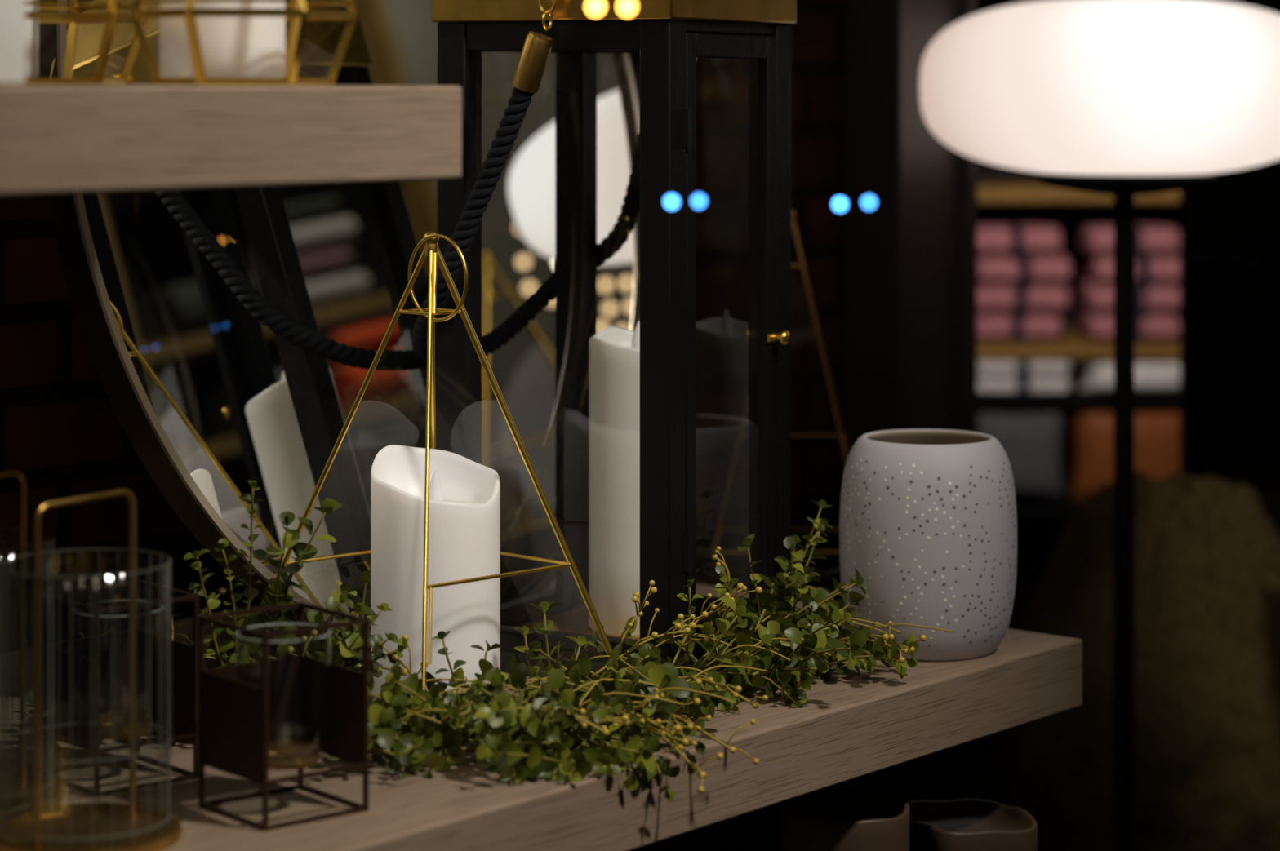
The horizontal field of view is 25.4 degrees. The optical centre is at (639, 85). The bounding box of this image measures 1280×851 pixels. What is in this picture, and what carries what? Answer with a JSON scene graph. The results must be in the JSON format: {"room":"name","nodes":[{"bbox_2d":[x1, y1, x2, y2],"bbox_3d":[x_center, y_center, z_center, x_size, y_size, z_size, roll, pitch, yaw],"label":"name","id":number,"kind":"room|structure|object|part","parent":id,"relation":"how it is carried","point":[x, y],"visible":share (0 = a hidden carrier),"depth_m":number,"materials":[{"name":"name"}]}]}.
{"room":"shop","nodes":[
{"label":"shop","id":0,"kind":"room"},
{"bbox_2d":[0,0,977,850],"bbox_3d":[-0.494,-0.100,2.032,0.100,2.800,2.520,0,0,40],"label":"brick wall","id":1,"kind":"structure","parent":0,"point":[60,428],"depth_m":2.61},
{"bbox_2d":[0,85,462,195],"bbox_3d":[-0.472,0.025,1.317,0.270,0.051,0.849,0,0,40],"label":"display shelf","id":2,"kind":"object","parent":1,"relation":"attached to","point":[54,139],"visible":1,"depth_m":1.42,"materials":[{"name":"brown wood"}]},
{"bbox_2d":[0,0,25,85],"bbox_3d":[-0.315,-0.073,1.349,0.038,0.147,0.038,0,0,40],"label":"pillar candle","id":3,"kind":"object","parent":2,"relation":"on","point":[12,12],"visible":0.87,"depth_m":1.34,"materials":[{"name":"white wax"}]},
{"bbox_2d":[22,0,148,85],"bbox_3d":[-0.334,-0.053,1.584,0.121,0.107,0.107,0,0,-23],"label":"candle holder","id":4,"kind":"object","parent":2,"relation":"on","point":[73,17],"visible":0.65,"depth_m":1.55,"materials":[{"name":"gold metal"}]},
{"bbox_2d":[25,0,38,78],"bbox_3d":[-0.354,-0.043,1.576,0.040,0.081,0.040,0,0,0],"label":"pillar candle","id":5,"kind":"object","parent":4,"relation":"in","point":[31,25],"visible":0.35,"depth_m":1.57,"materials":[{"name":"white wax"}]},
{"bbox_2d":[129,0,357,85],"bbox_3d":[-0.212,-0.053,1.527,0.121,0.107,0.107,0,0,-9],"label":"candle holder","id":6,"kind":"object","parent":2,"relation":"on","point":[298,15],"visible":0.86,"depth_m":1.49,"materials":[{"name":"gold metal"}]},
{"bbox_2d":[159,1,285,77],"bbox_3d":[-0.224,-0.053,1.529,0.067,0.101,0.067,0,0,0],"label":"pillar candle","id":7,"kind":"object","parent":6,"relation":"in","point":[232,46],"visible":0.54,"depth_m":1.50,"materials":[{"name":"white wax"}]},
{"bbox_2d":[0,579,1082,850],"bbox_3d":[-0.375,0.424,1.659,0.559,0.049,1.500,0,0,40],"label":"display shelf","id":8,"kind":"object","parent":1,"relation":"attached to","point":[851,726],"visible":0.45,"depth_m":1.71,"materials":[{"name":"brown wood"}]},
{"bbox_2d":[0,470,66,820],"bbox_3d":[-0.372,0.309,1.585,0.102,0.183,0.102,0,0,38],"label":"glass candle holder","id":9,"kind":"object","parent":8,"relation":"on","point":[45,778],"visible":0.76,"depth_m":1.61,"materials":[{"name":"gold metal"}]},
{"bbox_3d":[-0.372,0.307,1.585,0.004,0.179,0.075,0,0,38],"label":"loop handle","id":10,"kind":"part","parent":9,"relation":"part of","materials":[{"name":"gold metal"}]},
{"bbox_2d":[0,769,66,820],"bbox_3d":[-0.372,0.397,1.585,0.102,0.007,0.102,0,0,38],"label":"brass tray","id":11,"kind":"object","parent":9,"relation":"attached to","point":[45,778],"depth_m":1.59,"materials":[{"name":"gold metal"}]},
{"bbox_2d":[0,488,182,850],"bbox_3d":[-0.294,0.309,1.508,0.102,0.183,0.102,0,0,33],"label":"glass candle holder","id":12,"kind":"object","parent":8,"relation":"on","point":[87,827],"visible":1,"depth_m":1.51,"materials":[{"name":"clear glass"}]},
{"bbox_3d":[-0.294,0.307,1.508,0.004,0.179,0.075,0,0,33],"label":"loop handle","id":13,"kind":"part","parent":12,"relation":"part of","materials":[{"name":"gold metal"}]},
{"bbox_2d":[0,803,182,850],"bbox_3d":[-0.294,0.397,1.508,0.102,0.007,0.102,0,0,33],"label":"brass tray","id":14,"kind":"object","parent":12,"relation":"attached to","point":[159,829],"depth_m":1.51,"materials":[{"name":"gold metal"}]},
{"bbox_2d":[41,579,199,795],"bbox_3d":[-0.302,0.347,1.645,0.068,0.106,0.068,0,0,-41],"label":"candle holder","id":15,"kind":"object","parent":8,"relation":"on","point":[184,657],"visible":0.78,"depth_m":1.65,"materials":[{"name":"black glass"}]},
{"bbox_3d":[-0.327,0.349,1.624,0.001,0.050,0.062,0,0,-41],"label":"panel","id":16,"kind":"part","parent":15,"relation":"part of","materials":[{"name":"clear glass"}]},
{"bbox_3d":[-0.323,0.349,1.669,0.062,0.050,0.001,0,0,-41],"label":"panel","id":17,"kind":"part","parent":15,"relation":"part of","materials":[{"name":"clear glass"}]},
{"bbox_2d":[71,613,163,735],"bbox_3d":[-0.302,0.338,1.645,0.052,0.070,0.052,0,0,-41],"label":"glass cup","id":18,"kind":"object","parent":15,"relation":"on","point":[105,642],"depth_m":1.67,"materials":[{"name":"clear glass"}]},
{"bbox_2d":[71,600,163,617],"bbox_3d":[-0.302,0.302,1.645,0.052,0.001,0.052,0,0,-41],"label":"rim","id":19,"kind":"object","parent":15,"relation":"on","point":[140,603],"depth_m":1.62,"materials":[{"name":"clear glass"}]},
{"bbox_2d":[100,711,151,739],"bbox_3d":[-0.302,0.370,1.645,0.039,0.008,0.039,0,0,-41],"label":"cup","id":20,"kind":"object","parent":15,"relation":"on","point":[106,730],"depth_m":1.64,"materials":[{"name":"gold metal"}]},
{"bbox_3d":[-0.278,0.349,1.666,0.001,0.050,0.062,0,0,-41],"label":"panel","id":21,"kind":"part","parent":15,"relation":"part of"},
{"bbox_2d":[26,480,408,742],"bbox_3d":[-0.263,0.319,1.770,0.238,0.160,0.199,0,0,-16],"label":"greenery garland","id":22,"kind":"object","parent":8,"relation":"on","point":[277,593],"visible":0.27,"depth_m":1.74,"materials":[{"name":"green plant"}]},
{"bbox_2d":[198,602,368,831],"bbox_3d":[-0.197,0.347,1.572,0.068,0.106,0.068,0,0,-40],"label":"candle holder","id":23,"kind":"object","parent":8,"relation":"on","point":[300,708],"visible":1,"depth_m":1.57,"materials":[{"name":"brown metal"}]},
{"bbox_3d":[-0.222,0.349,1.551,0.001,0.050,0.062,0,0,-40],"label":"panel","id":24,"kind":"part","parent":23,"relation":"part of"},
{"bbox_3d":[-0.218,0.349,1.597,0.062,0.050,0.001,0,0,-40],"label":"panel","id":25,"kind":"part","parent":23,"relation":"part of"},
{"bbox_2d":[235,633,331,765],"bbox_3d":[-0.197,0.338,1.572,0.052,0.070,0.052,0,0,-40],"label":"glass cup","id":26,"kind":"object","parent":23,"relation":"on","point":[283,705],"depth_m":1.60,"materials":[{"name":"clear glass"}]},
{"bbox_2d":[235,622,331,643],"bbox_3d":[-0.197,0.302,1.572,0.052,0.001,0.052,0,0,-40],"label":"rim","id":27,"kind":"object","parent":23,"relation":"on","point":[300,630],"depth_m":1.55,"materials":[{"name":"clear glass"}]},
{"bbox_2d":[268,739,319,770],"bbox_3d":[-0.197,0.370,1.572,0.039,0.008,0.039,0,0,-40],"label":"cup","id":28,"kind":"object","parent":23,"relation":"on","point":[301,753],"depth_m":1.56,"materials":[{"name":"gold metal"}]},
{"bbox_3d":[-0.172,0.349,1.593,0.001,0.050,0.062,0,0,-40],"label":"panel","id":29,"kind":"part","parent":23,"relation":"part of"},
{"bbox_2d":[37,0,639,648],"bbox_3d":[-0.184,0.035,2.062,0.142,0.729,0.735,0,0,28],"label":"round mirror","id":30,"kind":"object","parent":8,"relation":"on","point":[233,335],"visible":0.38,"depth_m":1.94,"materials":[{"name":"brown mirror"}]},
{"bbox_2d":[370,444,500,701],"bbox_3d":[-0.132,0.317,1.830,0.083,0.166,0.083,0,0,0],"label":"pillar candle","id":31,"kind":"object","parent":8,"relation":"on","point":[464,500],"visible":0.82,"depth_m":1.80,"materials":[{"name":"white wax"}]},
{"bbox_2d":[260,231,618,745],"bbox_3d":[-0.137,0.246,1.822,0.202,0.306,0.181,0,0,43],"label":"candle holder","id":32,"kind":"object","parent":8,"relation":"on","point":[431,250],"visible":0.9,"depth_m":1.82,"materials":[{"name":"gold metal"}]},
{"bbox_2d":[411,0,795,676],"bbox_3d":[-0.029,0.128,2.009,0.239,0.543,0.234,0,0,29],"label":"candle lantern","id":33,"kind":"object","parent":8,"relation":"on","point":[664,33],"visible":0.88,"depth_m":1.96,"materials":[{"name":"black paint"}]},
{"bbox_3d":[-0.125,0.171,1.970,0.023,0.430,0.023,0,0,29],"label":"corner post","id":34,"kind":"part","parent":33,"relation":"part of","materials":[{"name":"metal"}]},
{"bbox_3d":[-0.071,0.082,2.033,0.142,0.238,0.234,0,0,29],"label":"rope handle","id":35,"kind":"part","parent":33,"relation":"part of","materials":[{"name":"black fabric"}]},
{"bbox_3d":[-0.089,-0.034,2.042,0.012,0.020,0.137,0,0,29],"label":"lantern rail","id":36,"kind":"part","parent":33,"relation":"part of","materials":[{"name":"black paint"}]},
{"bbox_3d":[-0.089,0.379,2.042,0.012,0.015,0.137,0,0,29],"label":"lantern rail","id":37,"kind":"part","parent":33,"relation":"part of","materials":[{"name":"black metal"}]},
{"bbox_3d":[-0.057,-0.034,1.928,0.137,0.020,0.012,0,0,29],"label":"lantern rail","id":38,"kind":"part","parent":33,"relation":"part of","materials":[{"name":"black paint"}]},
{"bbox_3d":[-0.057,0.379,1.928,0.137,0.015,0.012,0,0,29],"label":"lantern rail","id":39,"kind":"part","parent":33,"relation":"part of","materials":[{"name":"black metal"}]},
{"bbox_3d":[-0.047,0.171,2.110,0.023,0.430,0.023,0,0,29],"label":"corner post","id":40,"kind":"part","parent":33,"relation":"part of","materials":[{"name":"black paint"}]},
{"bbox_3d":[-0.016,0.385,2.001,0.147,0.001,0.147,0,0,29],"label":"floor plate","id":41,"kind":"part","parent":33,"relation":"part of","materials":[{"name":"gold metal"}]},
{"bbox_2d":[589,320,639,638],"bbox_3d":[-0.001,0.275,2.012,0.070,0.218,0.070,0,0,0],"label":"pillar candle","id":42,"kind":"object","parent":33,"relation":"in","point":[614,352],"visible":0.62,"depth_m":1.98,"materials":[{"name":"white wax"}]},
{"bbox_3d":[0.025,0.379,2.075,0.137,0.015,0.012,0,0,29],"label":"lantern rail","id":43,"kind":"part","parent":33,"relation":"part of","materials":[{"name":"metal"}]},
{"bbox_3d":[0.015,0.171,1.893,0.023,0.430,0.023,0,0,29],"label":"corner post","id":44,"kind":"part","parent":33,"relation":"part of","materials":[{"name":"black paint"}]},
{"bbox_3d":[0.025,-0.034,2.075,0.137,0.020,0.012,0,0,29],"label":"lantern rail","id":45,"kind":"part","parent":33,"relation":"part of","materials":[{"name":"black paint"}]},
{"bbox_3d":[0.057,-0.040,1.961,0.012,0.008,0.137,0,0,29],"label":"lantern rail","id":46,"kind":"part","parent":33,"relation":"part of","materials":[{"name":"black paint"}]},
{"bbox_3d":[0.060,0.174,1.959,0.009,0.419,0.135,0,0,29],"label":"door frame","id":47,"kind":"part","parent":33,"relation":"part of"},
{"bbox_3d":[0.093,0.171,2.033,0.023,0.430,0.023,0,0,29],"label":"corner post","id":48,"kind":"part","parent":33,"relation":"part of","materials":[{"name":"black metal"}]},
{"bbox_3d":[0.100,0.178,2.010,0.013,0.010,0.021,0,0,29],"label":"door knob","id":49,"kind":"part","parent":33,"relation":"part of","materials":[{"name":"gold metal"}]},
{"bbox_2d":[329,499,954,802],"bbox_3d":[0.017,0.354,1.780,0.508,0.132,0.238,0,0,-40],"label":"greenery garland","id":50,"kind":"object","parent":8,"relation":"on","point":[788,646],"visible":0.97,"depth_m":1.74,"materials":[{"name":"green plant"}]},
{"bbox_2d":[839,429,1017,662],"bbox_3d":[0.204,0.325,2.020,0.126,0.151,0.126,0,0,0],"label":"porcelain vase","id":51,"kind":"object","parent":8,"relation":"on","point":[928,517],"visible":0.94,"depth_m":1.97,"materials":[{"name":"grey ceramic"}]},
{"bbox_2d":[845,0,976,453],"bbox_3d":[0.268,-0.100,2.821,0.070,2.800,0.135,0,0,40],"label":"trim","id":52,"kind":"structure","parent":1,"relation":"attached to","point":[911,253],"depth_m":2.79,"materials":[{"name":"grey paint"}]},
{"bbox_3d":[-0.368,0.725,1.667,0.559,0.049,1.520,0,0,40],"label":"display shelf","id":53,"kind":"object","parent":1,"relation":"attached to","visible":0},
{"bbox_2d":[779,787,909,850],"bbox_3d":[0.139,0.593,1.932,0.088,0.214,0.088,0,0,0],"label":"pillar candle","id":54,"kind":"object","parent":53,"relation":"on","point":[840,819],"visible":0.97,"depth_m":1.91,"materials":[{"name":"brown wax"}]},
{"bbox_2d":[908,799,1037,850],"bbox_3d":[0.234,0.609,2.027,0.083,0.183,0.083,0,0,-20],"label":"pillar candle","id":55,"kind":"object","parent":53,"relation":"on","point":[966,824],"visible":0.96,"depth_m":2.03,"materials":[{"name":"brown wax"}]},
{"bbox_2d":[1179,0,1279,538],"bbox_3d":[1.020,-0.100,3.500,0.700,2.800,0.060,0,0,0],"label":"wall partition","id":56,"kind":"structure","parent":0,"point":[1229,226],"depth_m":3.47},
{"bbox_3d":[0.750,-1.550,2.600,5.000,0.100,6.400,0,0,0],"label":"ceiling","id":57,"kind":"structure","parent":0,"visible":0},
{"bbox_2d":[589,0,602,13],"bbox_3d":[-0.019,-0.765,1.200,0.006,1.469,0.006,0,0,0],"label":"led","id":58,"kind":"object","parent":57,"relation":"hanging from","point":[595,6],"visible":1,"depth_m":1.20,"materials":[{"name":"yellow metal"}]},
{"bbox_2d":[620,0,633,13],"bbox_3d":[-0.005,-0.765,1.200,0.006,1.469,0.006,0,0,0],"label":"led","id":59,"kind":"object","parent":57,"relation":"hanging from","point":[627,6],"visible":1,"depth_m":1.20,"materials":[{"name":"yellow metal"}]},
{"bbox_2d":[667,197,675,205],"bbox_3d":[0.013,-0.725,1.200,0.003,1.551,0.003,0,0,0],"label":"led","id":60,"kind":"object","parent":57,"relation":"hanging from","point":[671,202],"visible":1,"depth_m":1.20,"materials":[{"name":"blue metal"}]},
{"bbox_2d":[694,0,702,204],"bbox_3d":[0.025,-0.725,1.200,0.003,1.550,0.003,0,0,0],"label":"led","id":61,"kind":"object","parent":57,"relation":"hanging from","point":[699,201],"visible":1,"depth_m":1.20,"materials":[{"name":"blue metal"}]},
{"bbox_3d":[0.025,0.049,1.200,0.003,0.003,0.003,0,0,0],"label":"bulb","id":62,"kind":"part","parent":61,"relation":"part of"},
{"bbox_2d":[835,200,844,208],"bbox_3d":[0.084,-0.724,1.200,0.003,1.552,0.003,0,0,0],"label":"led","id":63,"kind":"object","parent":57,"relation":"hanging from","point":[839,204],"visible":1,"depth_m":1.20,"materials":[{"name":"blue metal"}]},
{"bbox_2d":[865,0,872,206],"bbox_3d":[0.097,-0.725,1.200,0.003,1.551,0.003,0,0,0],"label":"led","id":64,"kind":"object","parent":57,"relation":"hanging from","point":[868,202],"visible":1,"depth_m":1.20,"materials":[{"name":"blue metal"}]},
{"bbox_3d":[0.097,0.049,1.200,0.003,0.003,0.003,0,0,0],"label":"bulb","id":65,"kind":"part","parent":64,"relation":"part of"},
{"bbox_3d":[0.750,1.350,2.600,5.000,0.100,6.400,0,0,0],"label":"floor","id":66,"kind":"structure","parent":0,"visible":0},
{"bbox_2d":[711,209,848,554],"bbox_3d":[0.133,0.254,2.487,0.142,0.291,0.127,0,0,1],"label":"terrarium","id":67,"kind":"object","parent":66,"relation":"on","point":[841,435],"visible":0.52,"depth_m":2.48,"materials":[{"name":"gold metal"}]},
{"bbox_2d":[643,514,986,850],"bbox_3d":[0.155,0.850,2.500,0.220,0.900,0.260,0,0,40],"label":"plinth","id":68,"kind":"object","parent":66,"relation":"on","point":[958,772],"visible":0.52,"depth_m":2.43,"materials":[{"name":"black metal"}]},
{"bbox_2d":[977,0,1179,629],"bbox_3d":[0.720,0.550,4.630,0.940,1.500,0.360,0,0,0],"label":"shelving","id":69,"kind":"object","parent":66,"relation":"on","point":[1004,195],"visible":0.15,"depth_m":4.79,"materials":[{"name":"brown wood"}]},
{"bbox_2d":[977,311,1061,343],"bbox_3d":[0.592,0.382,4.535,0.142,0.045,0.162,0,0,0],"label":"folded towel","id":70,"kind":"object","parent":69,"relation":"on","point":[1015,328],"visible":0.66,"depth_m":4.46,"materials":[{"name":"pink fabric"}]},
{"bbox_2d":[977,282,1069,314],"bbox_3d":[0.598,0.336,4.535,0.154,0.045,0.162,0,0,0],"label":"folded towel","id":71,"kind":"object","parent":70,"relation":"on","point":[1016,298],"visible":0.76,"depth_m":4.46,"materials":[{"name":"pink fabric"}]},
{"bbox_2d":[977,253,1071,284],"bbox_3d":[0.604,0.290,4.535,0.148,0.045,0.162,0,0,0],"label":"folded towel","id":72,"kind":"object","parent":71,"relation":"on","point":[1025,269],"visible":0.78,"depth_m":4.46,"materials":[{"name":"pink fabric"}]},
{"bbox_2d":[977,222,1061,256],"bbox_3d":[0.592,0.245,4.535,0.142,0.045,0.162,0,0,0],"label":"folded towel","id":73,"kind":"object","parent":72,"relation":"on","point":[1003,238],"visible":0.77,"depth_m":4.46,"materials":[{"name":"pink fabric"}]},
{"bbox_2d":[977,404,1066,502],"bbox_3d":[0.595,0.581,4.490,0.155,0.156,0.080,0,0,0],"label":"cushion","id":74,"kind":"object","parent":69,"relation":"on","point":[1030,440],"visible":0.71,"depth_m":4.45,"materials":[{"name":"grey fabric"}]},
{"bbox_2d":[977,374,1070,396],"bbox_3d":[0.600,0.472,4.525,0.150,0.028,0.162,0,0,0],"label":"folded towel","id":75,"kind":"object","parent":69,"relation":"on","point":[1022,387],"visible":0.6,"depth_m":4.45,"materials":[{"name":"white fabric"}]},
{"bbox_2d":[977,358,1070,377],"bbox_3d":[0.600,0.443,4.525,0.150,0.028,0.162,0,0,0],"label":"folded towel","id":76,"kind":"object","parent":75,"relation":"on","point":[1020,367],"visible":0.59,"depth_m":4.45,"materials":[{"name":"white fabric"}]},
{"bbox_2d":[1069,404,1179,502],"bbox_3d":[0.778,0.580,4.490,0.200,0.158,0.080,0,0,0],"label":"cushion","id":77,"kind":"object","parent":69,"relation":"on","point":[1157,430],"visible":0.52,"depth_m":4.46,"materials":[{"name":"orange fabric"}]},
{"bbox_2d":[1076,358,1179,391],"bbox_3d":[0.785,0.458,4.515,0.185,0.058,0.140,0,0,0],"label":"folded towel","id":78,"kind":"object","parent":69,"relation":"on","point":[1151,375],"visible":0.72,"depth_m":4.45,"materials":[{"name":"white fabric"}]},
{"bbox_2d":[1077,310,1179,343],"bbox_3d":[0.778,0.382,4.535,0.142,0.045,0.162,0,0,0],"label":"folded towel","id":79,"kind":"object","parent":69,"relation":"on","point":[1092,326],"visible":0.7,"depth_m":4.46,"materials":[{"name":"pink fabric"}]},
{"bbox_2d":[1077,281,1179,314],"bbox_3d":[0.784,0.336,4.535,0.154,0.045,0.162,0,0,0],"label":"folded towel","id":80,"kind":"object","parent":79,"relation":"on","point":[1092,296],"visible":0.61,"depth_m":4.46,"materials":[{"name":"pink fabric"}]},
{"bbox_2d":[1083,253,1179,284],"bbox_3d":[0.790,0.290,4.535,0.148,0.045,0.162,0,0,0],"label":"folded towel","id":81,"kind":"object","parent":80,"relation":"on","point":[1097,268],"visible":0.68,"depth_m":4.46,"materials":[{"name":"pink fabric"}]},
{"bbox_2d":[1077,224,1179,256],"bbox_3d":[0.778,0.245,4.535,0.142,0.045,0.162,0,0,0],"label":"folded towel","id":82,"kind":"object","parent":81,"relation":"on","point":[1149,239],"visible":0.72,"depth_m":4.46,"materials":[{"name":"pink fabric"}]},
{"bbox_2d":[920,0,1279,850],"bbox_3d":[0.470,0.607,2.760,0.395,1.385,0.395,0,0,0],"label":"floor lamp","id":83,"kind":"object","parent":66,"relation":"on","point":[1123,100],"visible":1,"depth_m":2.62,"materials":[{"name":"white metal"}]},
{"bbox_3d":[0.470,0.001,2.760,0.395,0.172,0.395,0,0,0],"label":"lamp shade","id":84,"kind":"part","parent":83,"relation":"part of","materials":[{"name":"white fabric"}]},
{"bbox_2d":[986,471,1279,850],"bbox_3d":[0.585,0.863,3.116,0.522,0.874,0.502,0,0,0],"label":"bean bag","id":85,"kind":"object","parent":66,"relation":"on","point":[1207,552],"visible":0.81,"depth_m":2.97,"materials":[{"name":"brown fabric"}]}
]}

